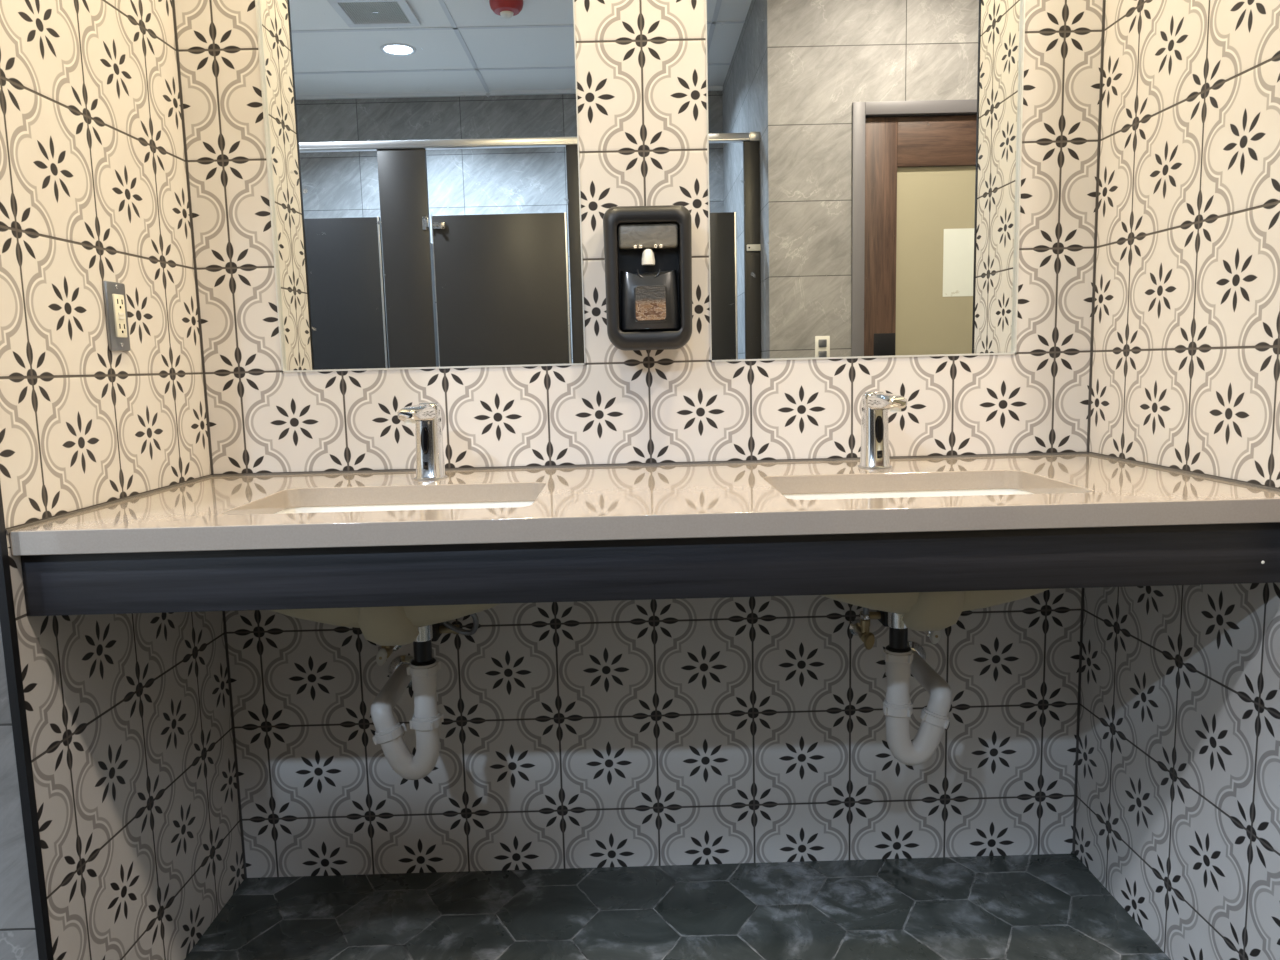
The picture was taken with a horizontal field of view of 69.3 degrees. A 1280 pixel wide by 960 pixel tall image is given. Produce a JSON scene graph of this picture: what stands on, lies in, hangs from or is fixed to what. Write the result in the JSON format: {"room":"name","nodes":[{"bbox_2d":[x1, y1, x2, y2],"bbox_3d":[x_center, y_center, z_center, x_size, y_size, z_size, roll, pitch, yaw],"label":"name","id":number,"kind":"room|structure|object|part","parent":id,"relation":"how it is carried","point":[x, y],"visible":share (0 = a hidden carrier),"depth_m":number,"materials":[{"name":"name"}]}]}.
{"room":"public restroom","nodes":[
{"label":"public restroom","id":0,"kind":"room"},
{"bbox_2d":[0,625,38,959],"bbox_3d":[-1.602,-0.337,1.227,1.453,2.770,0.110,-1,7,-1],"label":"wall","id":1,"kind":"structure","parent":0,"point":[18,941],"depth_m":1.29,"materials":[{"name":"grey stone"}]},
{"bbox_2d":[0,0,244,959],"bbox_3d":[-0.918,-0.388,1.499,0.100,2.770,0.622,-1,7,-1],"label":"wall","id":2,"kind":"structure","parent":0,"point":[129,716],"depth_m":1.49,"materials":[{"name":"tile"}]},
{"bbox_2d":[0,484,53,959],"bbox_3d":[-0.870,-0.389,1.180,0.012,2.650,0.013,-1,7,-1],"label":"trim","id":3,"kind":"structure","parent":2,"relation":"attached to","point":[7,611],"depth_m":1.27,"materials":[{"name":"black metal"}]},
{"bbox_2d":[103,281,130,350],"bbox_3d":[-0.859,-0.269,1.524,0.012,0.112,0.058,-1,7,-1],"label":"power outlet","id":4,"kind":"object","parent":2,"relation":"attached to","point":[114,292],"visible":1,"depth_m":1.51,"materials":[{"name":"metal"}]},
{"bbox_2d":[172,0,1104,877],"bbox_3d":[0.013,-0.456,1.861,1.972,2.770,0.090,-1,7,-1],"label":"wall","id":5,"kind":"structure","parent":0,"point":[727,730],"depth_m":1.91,"materials":[{"name":"tile"}]},
{"bbox_2d":[376,645,401,665],"bbox_3d":[-0.507,0.334,1.856,0.036,0.052,0.104,-1,7,-1],"label":"valve","id":6,"kind":"object","parent":5,"relation":"attached to","point":[384,652],"visible":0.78,"depth_m":1.81,"materials":[{"name":"silver metal"}]},
{"bbox_3d":[-0.507,0.347,1.813,0.019,0.034,0.012,10,7,-2],"label":"valve handle","id":7,"kind":"part","parent":6,"relation":"part of","materials":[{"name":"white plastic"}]},
{"bbox_2d":[255,0,585,371],"bbox_3d":[-0.421,-0.696,1.786,0.603,0.955,0.016,-1,7,-1],"label":"wall mirror","id":8,"kind":"object","parent":5,"relation":"attached to","point":[423,162],"visible":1,"depth_m":1.80,"materials":[{"name":"clear glass"}]},
{"bbox_2d":[431,623,459,641],"bbox_3d":[-0.427,0.305,1.868,0.120,0.032,0.074,-1,7,-1],"label":"mixing valve","id":9,"kind":"object","parent":5,"relation":"attached to","point":[438,629],"visible":0.32,"depth_m":1.87,"materials":[{"name":"grey plastic"}]},
{"bbox_2d":[6,452,1279,533],"bbox_3d":[0.028,0.008,1.560,1.772,0.005,0.622,-1,7,-1],"label":"trim","id":10,"kind":"structure","parent":5,"relation":"attached to","point":[1166,468],"depth_m":1.86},
{"bbox_2d":[9,454,1279,555],"bbox_3d":[0.029,0.025,1.565,1.771,0.034,0.616,-1,7,-1],"label":"countertop","id":11,"kind":"structure","parent":5,"relation":"attached to","point":[218,513],"depth_m":1.32,"materials":[{"name":"beige stone"}]},
{"bbox_2d":[271,501,533,645],"bbox_3d":[-0.389,0.157,1.512,0.500,0.193,0.335,-1,7,-1],"label":"basin","id":12,"kind":"object","parent":11,"relation":"in","point":[394,625],"visible":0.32,"depth_m":1.39,"materials":[{"name":"white ceramic"}]},
{"bbox_3d":[-0.389,0.131,1.511,0.464,0.142,0.301,-1,7,-1],"label":"bowl interior","id":13,"kind":"part","parent":12,"relation":"part of","materials":[{"name":"white ceramic"}]},
{"bbox_2d":[371,625,443,779],"bbox_3d":[-0.434,0.363,1.759,0.128,0.313,0.327,-3,7,-9],"label":"trap","id":14,"kind":"object","parent":12,"relation":"attached to","point":[419,671],"visible":0.95,"depth_m":1.63,"materials":[{"name":"white plastic"}]},
{"bbox_3d":[-0.472,0.403,1.769,0.047,0.062,0.291,-2,7,-7],"label":"trap arm","id":15,"kind":"part","parent":14,"relation":"part of","materials":[{"name":"white plastic"}]},
{"bbox_2d":[411,657,435,665],"bbox_3d":[-0.381,0.318,1.626,0.044,0.005,0.044,-2,7,-8],"label":"washer","id":16,"kind":"object","parent":14,"relation":"in","point":[417,661],"depth_m":1.61,"materials":[{"name":"black plastic"}]},
{"bbox_2d":[397,402,447,479],"bbox_3d":[-0.399,-0.068,1.688,0.058,0.141,0.142,-1,7,6],"label":"faucet","id":17,"kind":"object","parent":11,"relation":"on","point":[426,417],"visible":1,"depth_m":1.71,"materials":[{"name":"silver metal"}]},
{"bbox_3d":[-0.402,-0.119,1.672,0.040,0.034,0.123,-1,7,6],"label":"spout","id":18,"kind":"part","parent":17,"relation":"part of","materials":[{"name":"silver metal"}]},
{"bbox_2d":[441,613,478,635],"bbox_3d":[-0.370,0.172,1.834,0.080,0.291,0.112,-6,8,-30],"label":"supply hose","id":19,"kind":"object","parent":11,"relation":"attached to","point":[474,616],"visible":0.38,"depth_m":1.86,"materials":[{"name":"metal"}]},
{"bbox_2d":[21,523,1279,615],"bbox_3d":[0.033,0.119,1.312,1.771,0.088,0.055,-1,7,-1],"label":"apron","id":20,"kind":"object","parent":11,"relation":"attached to","point":[1093,557],"visible":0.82,"depth_m":1.29,"materials":[{"name":"laminate"}]},
{"bbox_2d":[858,392,906,468],"bbox_3d":[0.445,-0.089,1.690,0.058,0.141,0.142,-2,7,-6],"label":"faucet","id":21,"kind":"object","parent":11,"relation":"on","point":[874,454],"visible":1,"depth_m":1.71,"materials":[{"name":"metal"}]},
{"bbox_3d":[0.445,-0.140,1.674,0.040,0.034,0.123,-2,7,-6],"label":"spout","id":22,"kind":"part","parent":21,"relation":"part of","materials":[{"name":"silver metal"}]},
{"bbox_2d":[782,489,1048,630],"bbox_3d":[0.450,0.135,1.520,0.500,0.193,0.335,-1,7,-1],"label":"basin","id":23,"kind":"object","parent":11,"relation":"in","point":[921,611],"visible":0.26,"depth_m":1.40,"materials":[{"name":"white ceramic"}]},
{"bbox_3d":[0.449,0.110,1.518,0.464,0.142,0.301,-1,7,-1],"label":"bowl interior","id":24,"kind":"part","parent":23,"relation":"part of","materials":[{"name":"white ceramic"}]},
{"bbox_2d":[883,612,951,765],"bbox_3d":[0.532,0.339,1.762,0.122,0.313,0.340,1,8,19],"label":"trap","id":25,"kind":"object","parent":23,"relation":"attached to","point":[903,658],"visible":0.94,"depth_m":1.64,"materials":[{"name":"white plastic"}]},
{"bbox_2d":[885,645,910,652],"bbox_3d":[0.456,0.296,1.633,0.044,0.005,0.044,-1,7,7],"label":"washer","id":26,"kind":"object","parent":25,"relation":"in","point":[889,648],"depth_m":1.62,"materials":[{"name":"black plastic"}]},
{"bbox_3d":[0.549,0.377,1.778,0.047,0.062,0.291,-1,7,6],"label":"trap arm","id":27,"kind":"part","parent":25,"relation":"part of","materials":[{"name":"white plastic"}]},
{"bbox_2d":[603,205,691,350],"bbox_3d":[0.016,-0.384,1.773,0.167,0.268,0.102,-1,7,-1],"label":"soap dispenser","id":28,"kind":"object","parent":5,"relation":"attached to","point":[648,249],"visible":1,"depth_m":1.73,"materials":[{"name":"grey plastic"}]},
{"bbox_3d":[0.017,-0.387,1.788,0.126,0.208,0.048,-1,7,-1],"label":"plate","id":29,"kind":"part","parent":28,"relation":"part of","materials":[{"name":"black plastic"}]},
{"bbox_2d":[849,619,874,649],"bbox_3d":[0.451,0.304,1.864,0.036,0.052,0.104,-1,7,-1],"label":"valve","id":30,"kind":"object","parent":5,"relation":"attached to","point":[857,627],"visible":1,"depth_m":1.84,"materials":[{"name":"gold metal"}]},
{"bbox_2d":[861,607,869,620],"bbox_3d":[0.425,0.149,1.807,0.053,0.279,0.078,0,7,11],"label":"supply hose","id":31,"kind":"object","parent":30,"relation":"attached to","point":[865,615],"visible":0.24,"depth_m":1.84,"materials":[{"name":"metal"}]},
{"bbox_3d":[0.452,0.317,1.821,0.019,0.034,0.012,10,7,-2],"label":"valve handle","id":32,"kind":"part","parent":30,"relation":"part of","materials":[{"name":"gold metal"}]},
{"bbox_2d":[705,0,1025,361],"bbox_3d":[0.434,-0.718,1.794,0.612,0.955,0.016,-1,7,-1],"label":"wall mirror","id":33,"kind":"object","parent":5,"relation":"attached to","point":[864,157],"visible":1,"depth_m":1.81,"materials":[{"name":"clear glass"}]},
{"bbox_2d":[860,610,888,626],"bbox_3d":[0.510,0.276,1.876,0.120,0.032,0.074,-1,7,-1],"label":"mixing valve","id":34,"kind":"object","parent":5,"relation":"attached to","point":[882,616],"visible":0.19,"depth_m":1.87,"materials":[{"name":"grey plastic"}]},
{"bbox_2d":[923,630,940,643],"bbox_3d":[0.581,0.293,1.865,0.036,0.052,0.104,-1,7,-1],"label":"valve","id":35,"kind":"object","parent":5,"relation":"attached to","point":[934,636],"visible":0.4,"depth_m":1.82,"materials":[{"name":"silver metal"}]},
{"bbox_3d":[0.582,0.306,1.821,0.019,0.034,0.012,10,7,-2],"label":"valve handle","id":36,"kind":"part","parent":35,"relation":"part of","materials":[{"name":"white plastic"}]},
{"bbox_2d":[184,853,1169,959],"bbox_3d":[-0.130,1.123,0.117,4.500,0.120,3.940,-1,7,-1],"label":"floor","id":37,"kind":"structure","parent":0,"point":[1041,906],"depth_m":1.80,"materials":[{"name":"tile"}]},
{"bbox_2d":[1074,0,1279,959],"bbox_3d":[0.953,-0.436,1.516,0.100,2.770,0.622,-1,7,-1],"label":"wall","id":38,"kind":"structure","parent":0,"point":[1177,815],"depth_m":1.54,"materials":[{"name":"tile"}]}
]}

